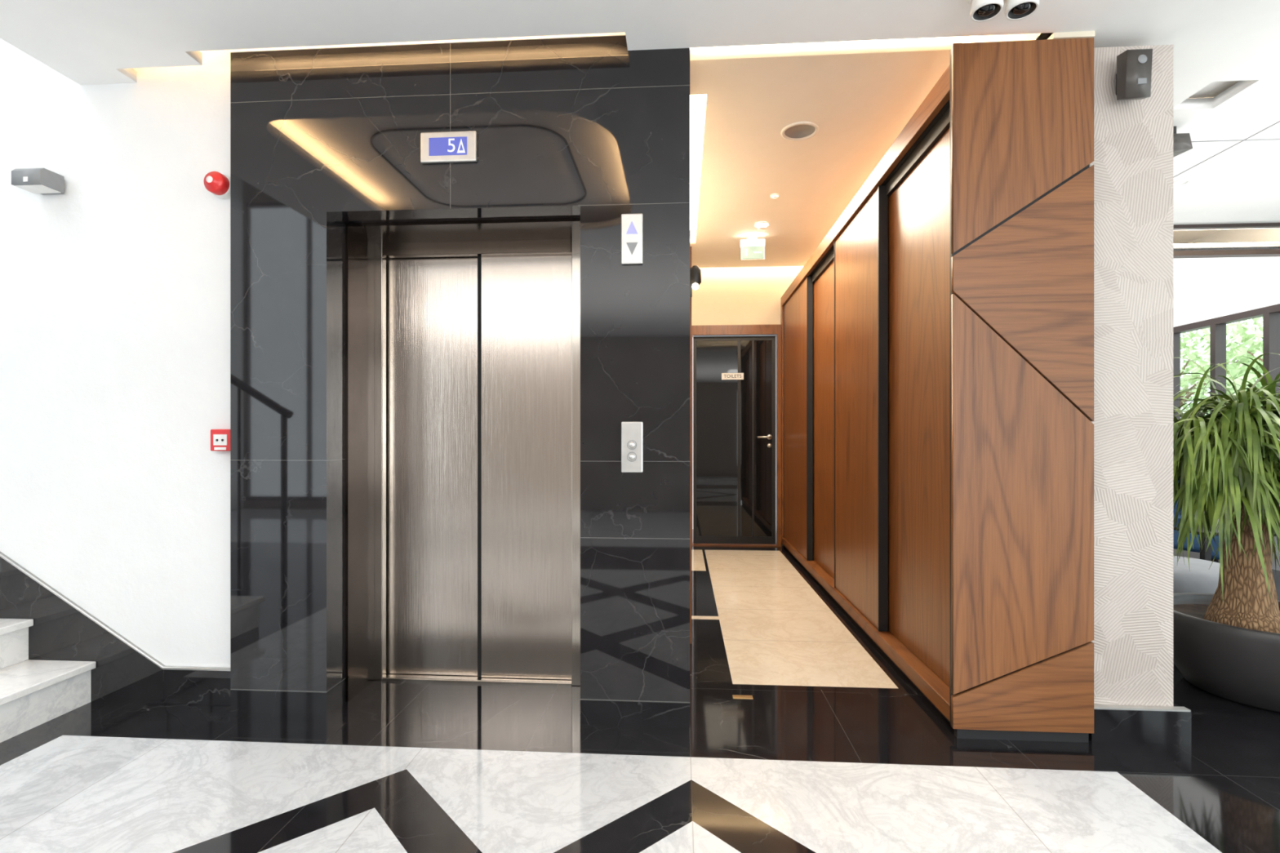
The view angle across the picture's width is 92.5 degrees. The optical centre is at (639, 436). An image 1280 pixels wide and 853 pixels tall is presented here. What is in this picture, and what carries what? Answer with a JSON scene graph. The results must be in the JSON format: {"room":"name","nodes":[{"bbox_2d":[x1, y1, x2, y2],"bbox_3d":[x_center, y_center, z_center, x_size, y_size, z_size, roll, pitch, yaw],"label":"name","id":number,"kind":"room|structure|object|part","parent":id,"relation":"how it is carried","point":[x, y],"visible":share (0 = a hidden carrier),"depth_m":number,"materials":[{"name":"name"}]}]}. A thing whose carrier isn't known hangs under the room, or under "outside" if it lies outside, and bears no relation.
{"room":"elevator lobby","nodes":[
{"label":"elevator lobby","id":0,"kind":"room"},
{"bbox_2d":[0,38,230,667],"bbox_3d":[-4.220,-1.600,2.847,5.200,5.500,0.120,0,0,4],"label":"wall","id":1,"kind":"structure","parent":0,"point":[115,286],"depth_m":2.66,"materials":[{"name":"white paint"}]},
{"bbox_2d":[11,168,64,195],"bbox_3d":[-2.567,-1.089,2.618,0.130,0.076,0.116,0,0,4],"label":"wall lamp","id":2,"kind":"object","parent":1,"relation":"attached to","point":[43,181],"visible":1,"depth_m":2.58,"materials":[{"name":"grey plastic"}]},
{"bbox_2d":[14,184,61,193],"bbox_3d":[-2.567,-1.053,2.611,0.120,0.003,0.080,0,0,4],"label":"diffuser","id":3,"kind":"object","parent":2,"relation":"attached to","point":[35,188],"depth_m":2.60,"materials":[{"name":"white plastic"}]},
{"bbox_2d":[0,34,85,84],"bbox_3d":[-2.658,-1.990,-0.825,0.025,0.920,7.000,0,0,4],"label":"trim","id":4,"kind":"structure","parent":1,"relation":"attached to","point":[2,37],"depth_m":2.49,"materials":[{"name":"paint"}]},
{"bbox_2d":[0,551,230,706],"bbox_3d":[-3.857,-0.186,2.754,4.337,2.672,0.018,0,0,4],"label":"baseboard","id":5,"kind":"structure","parent":1,"relation":"attached to","point":[59,631],"depth_m":2.65,"materials":[{"name":"black stone"}]},
{"bbox_2d":[203,171,230,199],"bbox_3d":[-1.782,-1.065,2.580,0.100,0.100,0.087,0,0,4],"label":"fire alarm sounder","id":6,"kind":"object","parent":1,"relation":"attached to","point":[218,184],"visible":0.97,"depth_m":2.56,"materials":[{"name":"red plastic"}]},
{"bbox_2d":[205,175,213,182],"bbox_3d":[-1.785,-1.065,2.538,0.028,0.028,0.002,0,0,4],"label":"light","id":7,"kind":"object","parent":6,"relation":"attached to","point":[209,179],"depth_m":2.54,"materials":[{"name":"white plastic"}]},
{"bbox_2d":[210,429,230,451],"bbox_3d":[-1.771,0.017,2.602,0.094,0.092,0.042,0,0,4],"label":"button","id":8,"kind":"object","parent":1,"relation":"attached to","point":[220,438],"visible":0.83,"depth_m":2.58,"materials":[{"name":"red plastic"}]},
{"bbox_3d":[-1.772,0.016,2.584,0.060,0.046,0.002,0,0,4],"label":"glass pane","id":9,"kind":"part","parent":8,"relation":"part of","materials":[{"name":"white glass"}]},
{"bbox_2d":[229,31,625,53],"bbox_3d":[-0.738,-1.745,2.663,1.899,0.310,0.384,0,0,4],"label":"trim","id":10,"kind":"structure","parent":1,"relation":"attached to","point":[624,33],"depth_m":2.48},
{"bbox_2d":[230,35,689,728],"bbox_3d":[-0.738,-0.220,2.665,1.899,2.740,0.380,0,0,4],"label":"wall","id":11,"kind":"structure","parent":0,"point":[595,131],"depth_m":2.48,"materials":[{"name":"black stone"}]},
{"bbox_2d":[420,130,476,164],"bbox_3d":[-0.771,-1.164,2.466,0.230,0.122,0.021,0,0,4],"label":"display","id":12,"kind":"object","parent":11,"relation":"attached to","point":[445,147],"visible":1,"depth_m":2.46,"materials":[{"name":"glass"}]},
{"bbox_2d":[345,217,580,702],"bbox_3d":[-0.739,0.116,2.815,1.049,2.069,0.400,0,0,4],"label":"elevator","id":13,"kind":"object","parent":11,"relation":"attached to","point":[463,338],"visible":0.87,"depth_m":2.88,"materials":[{"name":"metal"}]},
{"bbox_3d":[-0.973,0.129,2.924,0.530,2.018,0.014,0,0,4],"label":"door panel","id":14,"kind":"part","parent":13,"relation":"part of","materials":[{"name":"metal"}]},
{"bbox_3d":[-0.759,1.143,2.912,0.897,0.014,0.130,0,0,4],"label":"sill","id":15,"kind":"part","parent":13,"relation":"part of","materials":[{"name":"metal"}]},
{"bbox_3d":[-0.515,0.129,2.878,0.470,2.018,0.012,0,0,4],"label":"door panel","id":16,"kind":"part","parent":13,"relation":"part of","materials":[{"name":"metal"}]},
{"bbox_2d":[621,213,643,264],"bbox_3d":[-0.031,-0.779,2.419,0.086,0.200,0.017,0,0,4],"label":"indicator","id":17,"kind":"object","parent":11,"relation":"attached to","point":[632,224],"visible":1,"depth_m":2.41,"materials":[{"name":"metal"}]},
{"bbox_2d":[621,422,643,472],"bbox_3d":[-0.031,0.044,2.417,0.086,0.202,0.021,0,0,4],"label":"panel","id":18,"kind":"object","parent":11,"relation":"attached to","point":[632,433],"visible":1,"depth_m":2.41,"materials":[{"name":"metal"}]},
{"bbox_2d":[0,546,1279,852],"bbox_3d":[-0.748,1.210,1.553,12.300,0.120,12.200,0,0,4],"label":"floor","id":19,"kind":"structure","parent":0,"point":[834,749],"depth_m":2.08,"materials":[{"name":"stone"}]},
{"bbox_2d":[0,618,96,742],"bbox_3d":[-4.138,0.088,2.162,3.505,2.124,1.204,0,0,4],"label":"staircase","id":20,"kind":"structure","parent":19,"relation":"on","point":[33,693],"depth_m":2.52,"materials":[{"name":"white stone"}]},
{"bbox_2d":[693,543,777,546],"bbox_3d":[0.995,1.144,6.468,0.871,0.012,0.160,0,0,4],"label":"threshold","id":21,"kind":"object","parent":19,"relation":"on","point":[694,544],"visible":0.57,"depth_m":6.41,"materials":[{"name":"brown wood"}]},
{"bbox_2d":[732,694,753,699],"bbox_3d":[0.452,1.148,2.693,0.087,0.003,0.035,0,0,4],"label":"floor plate","id":22,"kind":"object","parent":19,"relation":"on","point":[735,696],"visible":1,"depth_m":2.69,"materials":[{"name":"gold metal"}]},
{"bbox_2d":[781,64,1088,742],"bbox_3d":[1.586,-0.150,4.353,0.495,2.600,4.092,0,0,4],"label":"wardrobe","id":23,"kind":"object","parent":19,"relation":"on","point":[865,321],"depth_m":3.29,"materials":[{"name":"brown wood"}]},
{"bbox_3d":[1.457,-0.148,5.743,0.016,2.393,1.154,0,0,4],"label":"sliding door","id":24,"kind":"part","parent":23,"relation":"part of","materials":[{"name":"brown wood"}]},
{"bbox_3d":[1.442,-0.120,4.694,0.016,2.336,1.000,0,0,4],"label":"sliding door","id":25,"kind":"part","parent":23,"relation":"part of","materials":[{"name":"brown wood"}]},
{"bbox_3d":[1.325,-0.148,3.765,0.016,2.393,0.929,0,0,4],"label":"sliding door","id":26,"kind":"part","parent":23,"relation":"part of","materials":[{"name":"brown wood"}]},
{"bbox_3d":[1.355,-1.400,4.382,0.030,0.100,4.065,0,0,4],"label":"rail","id":27,"kind":"part","parent":23,"relation":"part of","materials":[{"name":"brown wood"}]},
{"bbox_3d":[1.394,1.082,4.380,0.110,0.064,4.065,0,0,4],"label":"rail","id":28,"kind":"part","parent":23,"relation":"part of","materials":[{"name":"brown wood"}]},
{"bbox_3d":[1.318,-0.120,2.841,0.016,2.336,0.975,0,0,4],"label":"sliding door","id":29,"kind":"part","parent":23,"relation":"part of","materials":[{"name":"brown wood"}]},
{"bbox_2d":[950,48,1088,724],"bbox_3d":[1.440,-0.188,2.327,0.500,2.591,0.020,0,0,4],"label":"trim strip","id":30,"kind":"object","parent":23,"relation":"on","point":[1087,166],"visible":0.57,"depth_m":2.35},
{"bbox_2d":[951,641,1093,733],"bbox_3d":[1.439,0.940,2.307,0.508,0.336,0.020,0,0,4],"label":"panel","id":31,"kind":"object","parent":30,"relation":"attached to","point":[1055,693],"visible":1,"depth_m":2.29,"materials":[{"name":"brown wood"}]},
{"bbox_2d":[951,293,1093,694],"bbox_3d":[1.439,0.220,2.307,0.508,1.517,0.020,0,0,4],"label":"panel","id":32,"kind":"object","parent":31,"relation":"on","point":[1022,453],"visible":1,"depth_m":2.30,"materials":[{"name":"brown wood"}]},
{"bbox_2d":[951,164,1093,421],"bbox_3d":[1.439,-0.534,2.307,0.508,0.958,0.020,0,0,4],"label":"panel","id":33,"kind":"object","parent":32,"relation":"on","point":[1030,278],"visible":1,"depth_m":2.29,"materials":[{"name":"brown wood"}]},
{"bbox_2d":[951,37,1093,253],"bbox_3d":[1.439,-1.089,2.307,0.508,0.792,0.020,0,0,4],"label":"panel","id":34,"kind":"object","parent":30,"relation":"attached to","point":[1022,112],"depth_m":2.30,"materials":[{"name":"brown wood"}]},
{"bbox_3d":[1.445,1.129,2.325,0.478,0.042,0.025,0,0,4],"label":"plinth","id":35,"kind":"part","parent":23,"relation":"part of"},
{"bbox_2d":[1173,481,1219,562],"bbox_3d":[4.857,0.725,5.403,0.680,0.850,0.840,0,0,-17],"label":"armchair","id":36,"kind":"object","parent":19,"relation":"on","point":[1196,548],"visible":0.03,"depth_m":5.08,"materials":[{"name":"blue fabric"}]},
{"bbox_3d":[5.115,0.625,5.484,0.140,0.650,0.680,0,0,-17],"label":"backrest","id":37,"kind":"part","parent":36,"relation":"part of","materials":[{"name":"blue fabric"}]},
{"bbox_3d":[4.819,0.850,5.391,0.600,0.240,0.640,0,0,-17],"label":"seat","id":38,"kind":"part","parent":36,"relation":"part of","materials":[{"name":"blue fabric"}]},
{"bbox_3d":[4.956,0.775,5.057,0.660,0.450,0.120,0,0,-17],"label":"arm","id":39,"kind":"part","parent":36,"relation":"part of","materials":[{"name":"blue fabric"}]},
{"bbox_2d":[1173,555,1220,593],"bbox_3d":[3.093,0.940,3.552,0.600,0.420,0.600,0,0,4],"label":"pouf","id":40,"kind":"object","parent":19,"relation":"on","point":[1201,579],"visible":0.09,"depth_m":3.31,"materials":[{"name":"grey fabric"}]},
{"bbox_2d":[1173,518,1276,561],"bbox_3d":[4.088,0.880,4.187,1.000,0.540,0.700,0,0,4],"label":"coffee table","id":41,"kind":"object","parent":19,"relation":"on","point":[1204,555],"visible":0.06,"depth_m":3.90,"materials":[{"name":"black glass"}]},
{"bbox_3d":[3.619,0.890,3.918,0.040,0.520,0.040,0,0,4],"label":"leg","id":42,"kind":"part","parent":41,"relation":"part of","materials":[{"name":"grey metal"}]},
{"bbox_2d":[1173,352,1279,712],"bbox_3d":[2.732,0.390,2.731,1.143,1.518,0.989,0,0,11],"label":"palm","id":43,"kind":"object","parent":19,"relation":"on","point":[1226,460],"visible":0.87,"depth_m":2.63,"materials":[{"name":"plant"}]},
{"bbox_2d":[1173,592,1279,712],"bbox_3d":[2.789,0.973,2.751,0.744,0.352,0.744,0,0,4],"label":"pot","id":44,"kind":"object","parent":19,"relation":"on","point":[1228,655],"depth_m":2.62,"materials":[{"name":"ceramic"}]},
{"bbox_2d":[0,0,1279,288],"bbox_3d":[1.355,-1.555,1.413,7.685,0.050,12.000,0,0,4],"label":"ceiling","id":45,"kind":"structure","parent":0,"point":[92,42],"depth_m":2.31,"materials":[{"name":"paint"}]},
{"bbox_2d":[968,0,1039,22],"bbox_3d":[1.233,-1.479,2.078,0.215,0.100,0.110,0,0,4],"label":"ceiling spotlight","id":46,"kind":"object","parent":45,"relation":"attached to","point":[981,11],"depth_m":2.07,"materials":[{"name":"white metal"}]},
{"bbox_2d":[1173,178,1190,186],"bbox_3d":[4.141,-1.527,4.986,1.700,0.006,2.800,0,0,4],"label":"recessed light","id":47,"kind":"object","parent":45,"relation":"in","point":[1188,180],"depth_m":3.68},
{"bbox_2d":[1188,80,1239,97],"bbox_3d":[2.574,-1.615,2.750,0.290,0.010,0.330,0,0,4],"label":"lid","id":48,"kind":"object","parent":45,"relation":"in","point":[1213,89],"depth_m":2.84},
{"bbox_2d":[1173,241,1279,244],"bbox_3d":[3.802,-1.590,4.783,2.950,0.020,0.810,0,0,4],"label":"led strip","id":49,"kind":"object","parent":45,"relation":"attached to","point":[1268,242],"visible":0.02,"depth_m":5.07,"materials":[{"name":"white"}]},
{"bbox_2d":[691,266,803,546],"bbox_3d":[1.185,-0.400,6.496,1.620,3.100,0.120,0,0,4],"label":"wall","id":50,"kind":"structure","parent":0,"point":[737,295],"depth_m":6.44,"materials":[{"name":"beige paint"}]},
{"bbox_2d":[696,340,771,537],"bbox_3d":[0.994,0.041,6.445,0.865,2.191,0.106,0,0,4],"label":"leaf","id":51,"kind":"object","parent":50,"relation":"attached to","point":[717,398],"depth_m":6.47,"materials":[{"name":"black glass"}]},
{"bbox_2d":[721,373,743,379],"bbox_3d":[0.976,-0.630,6.452,0.230,0.070,0.008,0,0,4],"label":"sign","id":52,"kind":"object","parent":51,"relation":"attached to","point":[724,375],"visible":1,"depth_m":6.45,"materials":[{"name":"white plastic"}]},
{"bbox_2d":[693,335,775,544],"bbox_3d":[0.995,0.041,6.464,0.865,2.191,0.008,0,0,4],"label":"door frame","id":53,"kind":"structure","parent":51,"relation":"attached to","point":[696,540],"depth_m":6.46,"materials":[{"name":"black metal"}]},
{"bbox_2d":[737,340,740,536],"bbox_3d":[1.047,0.025,6.461,0.030,2.070,0.008,0,0,4],"label":"mullion","id":54,"kind":"object","parent":51,"relation":"attached to","point":[739,341],"visible":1,"depth_m":6.46,"materials":[{"name":"black metal"}]},
{"bbox_2d":[751,340,754,537],"bbox_3d":[1.192,0.025,6.451,0.020,2.070,0.008,0,0,4],"label":"mullion","id":55,"kind":"object","parent":51,"relation":"attached to","point":[753,341],"visible":1,"depth_m":6.45,"materials":[{"name":"black metal"}]},
{"bbox_3d":[1.300,0.010,6.410,0.141,0.022,0.076,0,0,4],"label":"handle","id":56,"kind":"part","parent":51,"relation":"part of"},
{"bbox_2d":[691,324,781,546],"bbox_3d":[0.973,-0.005,6.470,1.005,2.310,0.160,0,0,4],"label":"frame","id":57,"kind":"object","parent":50,"relation":"attached to","point":[775,329],"visible":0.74,"depth_m":6.38,"materials":[{"name":"brown wood"}]},
{"bbox_2d":[689,38,962,267],"bbox_3d":[0.960,-1.775,4.576,1.234,0.050,3.540,0,0,4],"label":"ceiling","id":58,"kind":"structure","parent":0,"point":[860,96],"depth_m":3.50,"materials":[{"name":"paint"}]},
{"bbox_2d":[740,235,764,260],"bbox_3d":[0.983,-1.642,5.343,0.210,0.214,0.068,0,0,4],"label":"exit sign","id":59,"kind":"object","parent":58,"relation":"attached to","point":[752,248],"visible":1,"depth_m":5.31,"materials":[{"name":"white plastic"}]},
{"bbox_3d":[0.981,-1.594,5.313,0.190,0.108,0.005,0,0,4],"label":"sign panel","id":60,"kind":"part","parent":59,"relation":"part of","materials":[{"name":"white plastic"}]},
{"bbox_2d":[755,221,768,230],"bbox_3d":[1.003,-1.728,5.045,0.110,0.044,0.110,0,0,4],"label":"smoke detector","id":61,"kind":"object","parent":58,"relation":"attached to","point":[762,225],"visible":1,"depth_m":5.01,"materials":[{"name":"white plastic"}]},
{"bbox_2d":[770,193,778,198],"bbox_3d":[0.978,-1.740,4.445,0.060,0.020,0.060,0,0,4],"label":"sensor","id":62,"kind":"object","parent":58,"relation":"attached to","point":[774,195],"visible":1,"depth_m":4.43,"materials":[{"name":"white plastic"}]},
{"bbox_2d":[781,121,818,141],"bbox_3d":[0.915,-1.744,3.507,0.210,0.010,0.210,0,0,4],"label":"speaker","id":63,"kind":"object","parent":58,"relation":"attached to","point":[798,131],"visible":1,"depth_m":3.51},
{"bbox_2d":[689,35,974,230],"bbox_3d":[1.032,-1.885,4.577,1.350,0.010,3.670,0,0,4],"label":"led strip","id":64,"kind":"object","parent":58,"relation":"attached to","point":[697,102],"visible":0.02,"depth_m":3.73,"materials":[{"name":"white plastic"}]},
{"bbox_2d":[689,48,1222,244],"bbox_3d":[1.355,-2.000,1.413,7.685,0.100,12.000,0,0,4],"label":"ceiling","id":65,"kind":"structure","parent":0,"point":[1180,237],"depth_m":5.93,"materials":[{"name":"paint"}]},
{"bbox_2d":[970,31,1094,42],"bbox_3d":[1.778,-1.730,4.351,0.150,0.440,4.080,0,0,4],"label":"wall","id":66,"kind":"structure","parent":0,"point":[1080,34],"depth_m":2.48,"materials":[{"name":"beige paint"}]},
{"bbox_2d":[1088,44,1173,706],"bbox_3d":[2.039,-0.168,4.850,0.303,2.635,5.050,0,0,4],"label":"wall","id":67,"kind":"structure","parent":0,"point":[1133,162],"depth_m":2.33,"materials":[{"name":"beige paint"}]},
{"bbox_2d":[1115,48,1152,100],"bbox_3d":[1.831,-1.335,2.284,0.088,0.180,0.098,0,0,4],"label":"wall speaker","id":68,"kind":"object","parent":67,"relation":"attached to","point":[1134,67],"depth_m":2.25},
{"bbox_2d":[1088,702,1191,744],"bbox_3d":[2.045,1.090,4.782,0.355,0.120,4.985,0,0,4],"label":"baseboard","id":69,"kind":"structure","parent":67,"relation":"attached to","point":[1109,725],"depth_m":2.29,"materials":[{"name":"black stone"}]},
{"bbox_2d":[1093,704,1191,711],"bbox_3d":[1.881,1.027,2.313,0.355,0.006,0.030,0,0,4],"label":"trim","id":70,"kind":"structure","parent":69,"relation":"on","point":[1095,706],"depth_m":2.31,"materials":[{"name":"stone"}]},
{"bbox_2d":[1173,222,1279,258],"bbox_3d":[3.803,-1.520,4.808,3.090,0.060,0.740,0,0,4],"label":"trim","id":71,"kind":"structure","parent":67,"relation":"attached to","point":[1258,252],"depth_m":5.02,"materials":[{"name":"grey metal"}]},
{"bbox_2d":[1173,126,1192,157],"bbox_3d":[2.628,-1.465,3.042,0.130,0.130,0.120,0,0,4],"label":"ceiling speaker","id":72,"kind":"object","parent":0,"point":[1182,143],"depth_m":2.99},
{"bbox_2d":[1173,228,1279,570],"bbox_3d":[5.248,-0.400,1.153,0.120,3.100,12.200,0,0,4],"label":"wall","id":73,"kind":"structure","parent":0,"point":[1257,286],"depth_m":5.66,"materials":[{"name":"white paint"}]},
{"bbox_2d":[1173,303,1279,424],"bbox_3d":[5.476,-0.215,4.796,0.110,1.830,4.300,0,0,4],"label":"frame","id":74,"kind":"object","parent":73,"relation":"attached to","point":[1270,314],"visible":0.22,"depth_m":5.84,"materials":[{"name":"grey metal"}]},
{"bbox_2d":[1173,120,1279,177],"bbox_3d":[3.778,-1.529,2.979,2.531,0.002,1.746,0,0,33],"label":"trim","id":75,"kind":"structure","parent":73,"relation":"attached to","point":[1279,121],"depth_m":3.17,"materials":[{"name":"grey metal"}]},
{"bbox_2d":[1184,227,1279,230],"bbox_3d":[3.823,-1.760,4.806,3.190,0.020,0.900,0,0,4],"label":"led strip","id":76,"kind":"object","parent":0,"point":[1261,228],"depth_m":5.17,"materials":[{"name":"paint"}]},
{"bbox_3d":[0.297,-0.400,4.640,0.096,3.100,3.700,0,0,4],"label":"wall","id":77,"kind":"structure","parent":0,"visible":0},
{"bbox_2d":[689,246,691,644],"bbox_3d":[0.308,0.050,3.888,0.024,2.200,1.000,0,0,4],"label":"door frame","id":78,"kind":"structure","parent":77,"relation":"attached to","point":[690,246],"depth_m":3.39,"materials":[{"name":"brown wood"}]},
{"bbox_2d":[689,265,701,297],"bbox_3d":[0.269,-0.755,2.986,0.063,0.150,0.063,0,0,-41],"label":"wall sconce","id":79,"kind":"object","parent":77,"relation":"attached to","point":[695,271],"visible":0.82,"depth_m":2.96,"materials":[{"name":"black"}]},
{"bbox_3d":[0.245,-0.750,2.990,0.018,0.140,0.020,0,0,4],"label":"arm","id":80,"kind":"part","parent":79,"relation":"part of"},
{"bbox_3d":[0.269,-0.780,2.989,0.060,0.100,0.060,0,0,4],"label":"lamp shade","id":81,"kind":"part","parent":79,"relation":"part of","materials":[{"name":"black metal"}]},
{"bbox_3d":[0.268,-0.725,2.964,0.032,0.036,0.032,0,0,4],"label":"bulb","id":82,"kind":"part","parent":79,"relation":"part of","materials":[{"name":"white glass"}]},
{"label":"outside","id":83,"kind":"structure","parent":0,"visible":0},
{"bbox_3d":[10.984,1.275,4.279,10.650,0.150,22.000,0,0,4],"label":"ground","id":84,"kind":"structure","parent":83,"visible":0},
{"bbox_2d":[1180,323,1262,416],"bbox_3d":[9.151,-0.510,10.930,3.251,3.540,3.244,0,0,4],"label":"tree","id":85,"kind":"object","parent":84,"relation":"on","point":[1193,369],"visible":0.07,"depth_m":10.08,"materials":[{"name":"green plant"}]},
{"bbox_2d":[1180,316,1262,408],"bbox_3d":[10.900,-0.588,9.897,3.234,3.694,3.256,0,0,4],"label":"tree","id":86,"kind":"object","parent":84,"relation":"on","point":[1243,324],"visible":0.06,"depth_m":10.37,"materials":[{"name":"green plant"}]},
{"bbox_2d":[1191,317,1262,405],"bbox_3d":[9.572,-0.502,8.214,3.231,3.523,3.197,0,0,4],"label":"tree","id":87,"kind":"object","parent":84,"relation":"on","point":[1232,367],"visible":0.21,"depth_m":8.85,"materials":[{"name":"green plant"}]}
]}

